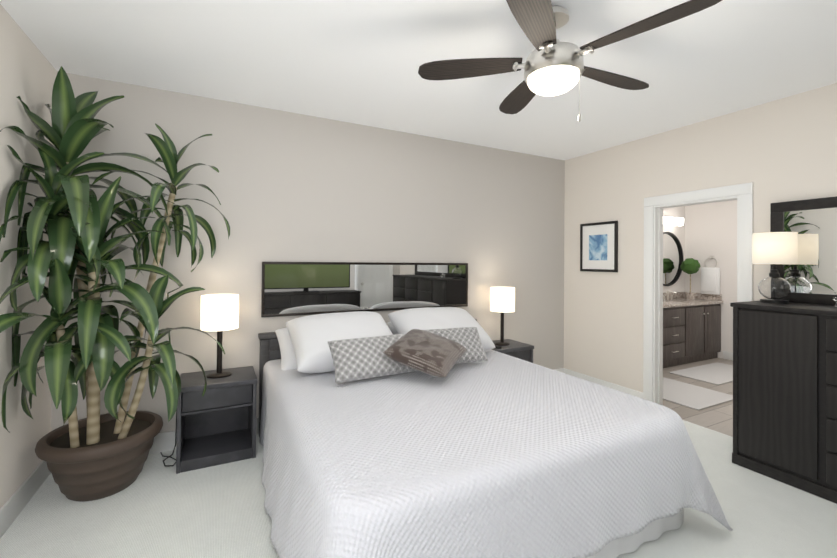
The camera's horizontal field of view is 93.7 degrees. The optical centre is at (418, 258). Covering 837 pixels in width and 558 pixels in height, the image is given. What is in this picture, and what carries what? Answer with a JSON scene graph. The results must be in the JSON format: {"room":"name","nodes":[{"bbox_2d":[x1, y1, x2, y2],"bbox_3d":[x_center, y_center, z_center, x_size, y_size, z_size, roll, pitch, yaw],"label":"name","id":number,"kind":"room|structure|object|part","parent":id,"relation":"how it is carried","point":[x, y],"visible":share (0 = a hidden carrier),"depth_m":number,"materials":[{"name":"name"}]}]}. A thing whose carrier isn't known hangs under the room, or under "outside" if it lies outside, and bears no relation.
{"room":"bedroom","nodes":[
{"label":"bedroom","id":0,"kind":"room"},
{"bbox_2d":[0,4,56,508],"bbox_3d":[-1.406,0.071,0.438,0.120,2.740,5.000,1,-1,-27],"label":"wall","id":1,"kind":"structure","parent":0,"point":[28,73],"depth_m":2.21,"materials":[{"name":"beige paint"}]},
{"bbox_2d":[0,460,50,537],"bbox_3d":[-1.357,1.372,0.457,0.016,0.140,5.000,1,-1,-27],"label":"baseboard","id":2,"kind":"structure","parent":1,"relation":"attached to","point":[14,505],"depth_m":2.25,"materials":[{"name":"white"}]},
{"bbox_2d":[51,71,564,432],"bbox_3d":[-0.364,0.113,3.858,5.110,2.740,0.120,1,-1,-27],"label":"wall","id":3,"kind":"structure","parent":0,"point":[284,186],"depth_m":3.48,"materials":[{"name":"grey paint"}]},
{"bbox_2d":[149,368,563,453],"bbox_3d":[-0.331,1.412,3.792,4.840,0.140,0.016,1,-1,-27],"label":"baseboard","id":4,"kind":"structure","parent":3,"relation":"attached to","point":[165,441],"depth_m":2.97,"materials":[{"name":"white"}]},
{"bbox_2d":[261,262,467,316],"bbox_3d":[-0.392,0.274,3.756,2.070,0.465,0.026,1,-1,-27],"label":"mirror","id":5,"kind":"object","parent":3,"relation":"attached to","point":[299,288],"visible":0.96,"depth_m":3.66,"materials":[{"name":"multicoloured mirror"}]},
{"bbox_2d":[0,420,836,557],"bbox_3d":[0.798,1.501,1.570,4.870,0.060,5.000,1,-1,-27],"label":"floor carpet","id":6,"kind":"object","parent":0,"point":[156,508],"visible":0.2,"depth_m":2.20,"materials":[{"name":"white carpet"}]},
{"bbox_2d":[0,66,229,501],"bbox_3d":[-1.762,0.173,2.452,1.057,2.568,1.053,1,-1,-27],"label":"plant","id":7,"kind":"object","parent":6,"relation":"on","point":[94,455],"visible":1,"depth_m":2.29,"materials":[{"name":"green plant"}]},
{"bbox_3d":[-2.014,1.272,2.510,0.636,0.368,0.636,1,-1,-27],"label":"pot","id":8,"kind":"part","parent":7,"relation":"part of","materials":[{"name":"brown ceramic"}]},
{"bbox_2d":[160,294,257,473],"bbox_3d":[-1.555,0.871,2.915,0.634,1.185,0.405,1,-1,-27],"label":"nightstand","id":9,"kind":"object","parent":6,"relation":"on","point":[215,424],"visible":0.92,"depth_m":2.87,"materials":[{"name":"brown wood"}]},
{"bbox_2d":[258,307,732,557],"bbox_3d":[0.095,0.963,2.631,2.363,1.026,2.462,1,-1,-27],"label":"bed","id":10,"kind":"object","parent":6,"relation":"on","point":[437,432],"visible":1,"depth_m":1.92,"materials":[{"name":"white fabric"}]},
{"bbox_2d":[275,327,296,369],"bbox_3d":[-0.729,0.734,3.295,0.900,0.340,0.420,1,-1,-27],"label":"pillow","id":11,"kind":"object","parent":10,"relation":"on","point":[285,359],"depth_m":3.06,"materials":[{"name":"white fabric"}]},
{"bbox_2d":[286,311,392,372],"bbox_3d":[-0.587,0.644,3.110,0.865,0.394,0.555,1,-1,-27],"label":"pillow","id":12,"kind":"object","parent":10,"relation":"on","point":[307,337],"depth_m":2.98,"materials":[{"name":"white fabric"}]},
{"bbox_3d":[-0.360,1.059,3.728,2.164,0.845,0.094,1,-1,-27],"label":"headboard","id":13,"kind":"part","parent":10,"relation":"part of","materials":[{"name":"brown wood"}]},
{"bbox_2d":[387,321,397,334],"bbox_3d":[0.160,0.747,3.753,0.900,0.340,0.420,1,-1,-27],"label":"pillow","id":14,"kind":"object","parent":10,"relation":"on","point":[393,325],"depth_m":3.61,"materials":[{"name":"white fabric"}]},
{"bbox_2d":[383,329,466,377],"bbox_3d":[0.060,0.672,2.836,0.704,0.246,0.672,1,-1,-27],"label":"pillow","id":15,"kind":"object","parent":10,"relation":"on","point":[434,352],"depth_m":2.74,"materials":[{"name":"brown fabric"}]},
{"bbox_2d":[388,307,494,350],"bbox_3d":[0.203,0.654,3.540,0.885,0.393,0.555,1,-1,-27],"label":"pillow","id":16,"kind":"object","parent":10,"relation":"on","point":[403,321],"depth_m":3.47,"materials":[{"name":"white fabric"}]},
{"bbox_2d":[490,287,533,362],"bbox_3d":[0.903,0.904,4.184,0.500,1.185,0.405,1,-1,-27],"label":"nightstand","id":17,"kind":"object","parent":6,"relation":"on","point":[502,300],"visible":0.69,"depth_m":4.08,"materials":[{"name":"brown wood"}]},
{"bbox_2d":[490,287,514,345],"bbox_3d":[0.891,0.614,4.171,0.256,0.605,0.256,1,-1,-27],"label":"lamp","id":18,"kind":"object","parent":17,"relation":"on","point":[502,299],"depth_m":4.08,"materials":[{"name":"white fabric"}]},
{"bbox_2d":[730,196,836,503],"bbox_3d":[3.020,0.530,2.019,0.510,1.930,2.206,1,-1,-27],"label":"dresser","id":19,"kind":"object","parent":6,"relation":"on","point":[785,381],"visible":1,"depth_m":2.70,"materials":[{"name":"black wood"}]},
{"bbox_2d":[752,232,797,303],"bbox_3d":[2.630,0.072,2.900,0.250,0.515,0.250,1,-1,-27],"label":"lamp","id":20,"kind":"object","parent":19,"relation":"on","point":[774,248],"depth_m":2.83,"materials":[{"name":"white fabric"}]},
{"bbox_2d":[770,196,836,305],"bbox_3d":[3.217,-0.052,2.162,0.043,0.760,2.020,1,-1,-27],"label":"mirror","id":21,"kind":"object","parent":19,"relation":"on","point":[813,280],"depth_m":2.85,"materials":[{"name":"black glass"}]},
{"bbox_2d":[0,0,836,159],"bbox_3d":[0.823,-1.298,1.596,5.110,0.060,5.240,1,-1,-27],"label":"ceiling","id":22,"kind":"structure","parent":0,"point":[360,62],"depth_m":2.47,"materials":[{"name":"white paint"}]},
{"bbox_2d":[418,0,721,121],"bbox_3d":[0.737,-0.960,2.014,1.291,0.610,1.331,1,-1,-27],"label":"fan","id":23,"kind":"object","parent":22,"relation":"hanging from","point":[552,65],"visible":1,"depth_m":1.90,"materials":[{"name":"brown wood"}]},
{"bbox_3d":[0.282,-1.000,2.076,0.487,0.044,0.398,1,-1,-27],"label":"blade","id":24,"kind":"part","parent":23,"relation":"part of","materials":[{"name":"brown wood"}]},
{"bbox_3d":[0.643,-0.993,2.400,0.268,0.044,0.559,1,-1,-27],"label":"blade","id":25,"kind":"part","parent":23,"relation":"part of","materials":[{"name":"brown wood"}]},
{"bbox_3d":[0.493,-1.002,1.634,0.508,0.044,0.368,1,-1,-27],"label":"blade","id":26,"kind":"part","parent":23,"relation":"part of","materials":[{"name":"brown wood"}]},
{"bbox_3d":[0.686,-1.091,1.997,0.290,0.350,0.290,1,-1,-27],"label":"motor","id":27,"kind":"part","parent":23,"relation":"part of","materials":[{"name":"silver metal"}]},
{"bbox_3d":[0.777,-0.791,1.892,0.014,0.270,0.014,1,-1,-27],"label":"pull chain","id":28,"kind":"part","parent":23,"relation":"part of","materials":[{"name":"silver metal"}]},
{"bbox_3d":[1.053,-0.992,2.165,0.590,0.044,0.146,1,-1,-27],"label":"blade","id":29,"kind":"part","parent":23,"relation":"part of","materials":[{"name":"brown wood"}]},
{"bbox_3d":[0.971,-0.997,1.708,0.237,0.044,0.571,1,-1,-27],"label":"blade","id":30,"kind":"part","parent":23,"relation":"part of","materials":[{"name":"brown wood"}]},
{"bbox_2d":[663,206,684,292],"bbox_3d":[3.160,0.163,5.958,3.080,2.740,0.120,1,-1,-27],"label":"wall","id":31,"kind":"structure","parent":0,"point":[677,231],"depth_m":6.47,"materials":[{"name":"white paint"}]},
{"bbox_2d":[663,232,683,285],"bbox_3d":[3.988,0.014,6.298,0.870,0.870,0.030,1,-1,-27],"label":"bathroom mirror","id":32,"kind":"object","parent":31,"relation":"attached to","point":[673,258],"visible":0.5,"depth_m":6.38,"materials":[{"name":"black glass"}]},
{"bbox_2d":[663,216,683,225],"bbox_3d":[4.020,-0.597,6.253,0.600,0.140,0.145,1,-1,-27],"label":"sconce","id":33,"kind":"object","parent":31,"relation":"attached to","point":[667,220],"visible":0.83,"depth_m":6.22,"materials":[{"name":"white glass"}]},
{"bbox_2d":[663,292,686,297],"bbox_3d":[3.381,0.596,5.986,2.390,0.100,0.020,1,-1,-27],"label":"backsplash","id":34,"kind":"structure","parent":31,"relation":"attached to","point":[677,294],"depth_m":6.38,"materials":[{"name":"beige stone"}]},
{"bbox_2d":[663,358,732,436],"bbox_3d":[3.722,1.555,4.571,3.080,0.060,2.850,1,-1,-27],"label":"floor","id":35,"kind":"structure","parent":0,"point":[718,418],"depth_m":3.95,"materials":[{"name":"beige tile"}]},
{"bbox_2d":[663,302,722,367],"bbox_3d":[3.505,1.109,5.734,2.390,0.850,0.576,1,-1,-27],"label":"bathroom vanity","id":36,"kind":"object","parent":35,"relation":"on","point":[691,327],"depth_m":5.68,"materials":[{"name":"brown wood"}]},
{"bbox_2d":[663,298,714,305],"bbox_3d":[3.506,0.665,5.744,2.390,0.040,0.564,1,-1,-27],"label":"countertop","id":37,"kind":"structure","parent":36,"relation":"on","point":[666,301],"depth_m":5.89,"materials":[{"name":"beige stone"}]},
{"bbox_2d":[663,377,732,409],"bbox_3d":[2.921,1.510,4.467,0.800,0.015,0.900,1,-1,-27],"label":"bath rug","id":38,"kind":"object","parent":35,"relation":"on","point":[688,395],"visible":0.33,"depth_m":4.29,"materials":[{"name":"grey fabric"}]},
{"bbox_2d":[669,362,732,384],"bbox_3d":[3.989,1.526,5.232,1.200,0.015,0.580,1,-1,-27],"label":"bath rug","id":39,"kind":"object","parent":35,"relation":"on","point":[717,373],"visible":0.77,"depth_m":5.16,"materials":[{"name":"grey fabric"}]},
{"bbox_2d":[564,83,836,391],"bbox_3d":[3.027,0.132,2.728,0.120,2.740,5.000,1,-1,-27],"label":"wall","id":40,"kind":"structure","parent":0,"point":[781,150],"depth_m":3.96,"materials":[{"name":"beige paint"}]},
{"bbox_2d":[580,221,617,271],"bbox_3d":[2.046,-0.126,4.468,0.026,0.560,0.480,1,-1,-27],"label":"framed art","id":41,"kind":"object","parent":40,"relation":"attached to","point":[598,246],"visible":1,"depth_m":4.45,"materials":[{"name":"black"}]},
{"bbox_2d":[564,368,642,398],"bbox_3d":[2.052,1.439,4.435,0.016,0.140,1.020,1,-1,-27],"label":"baseboard","id":42,"kind":"structure","parent":40,"relation":"attached to","point":[636,393],"depth_m":4.36,"materials":[{"name":"white"}]},
{"bbox_2d":[643,182,752,404],"bbox_3d":[2.564,0.446,3.618,0.160,2.120,0.910,1,-1,-27],"label":"door frame","id":43,"kind":"structure","parent":40,"relation":"attached to","point":[741,194],"depth_m":3.90,"materials":[{"name":"white wood"}]},
{"bbox_2d":[685,200,736,357],"bbox_3d":[5.183,0.174,5.265,0.120,2.740,2.970,1,-1,-27],"label":"wall","id":44,"kind":"structure","parent":0,"point":[710,229],"depth_m":6.11,"materials":[{"name":"white paint"}]},
{"bbox_2d":[687,290,722,301],"bbox_3d":[4.559,0.609,6.288,0.020,0.100,0.524,1,-1,-27],"label":"backsplash","id":45,"kind":"structure","parent":44,"relation":"attached to","point":[718,298],"depth_m":6.22,"materials":[{"name":"beige stone"}]},
{"bbox_2d":[704,256,716,267],"bbox_3d":[4.611,0.067,6.180,0.052,0.202,0.180,1,-1,-27],"label":"towel ring","id":46,"kind":"object","parent":44,"relation":"attached to","point":[711,257],"visible":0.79,"depth_m":6.17,"materials":[{"name":"silver metal"}]},
{"bbox_2d":[701,267,719,294],"bbox_3d":[4.580,0.358,6.162,0.045,0.420,0.260,1,-1,-27],"label":"towel","id":47,"kind":"object","parent":46,"relation":"hanging from","point":[710,280],"visible":0.98,"depth_m":6.14,"materials":[{"name":"white fabric"}]},
{"bbox_2d":[723,351,732,360],"bbox_3d":[5.213,1.482,5.026,0.014,0.120,2.290,1,-1,-27],"label":"baseboard","id":48,"kind":"structure","parent":44,"relation":"attached to","point":[727,355],"depth_m":5.97,"materials":[{"name":"white"}]}
]}

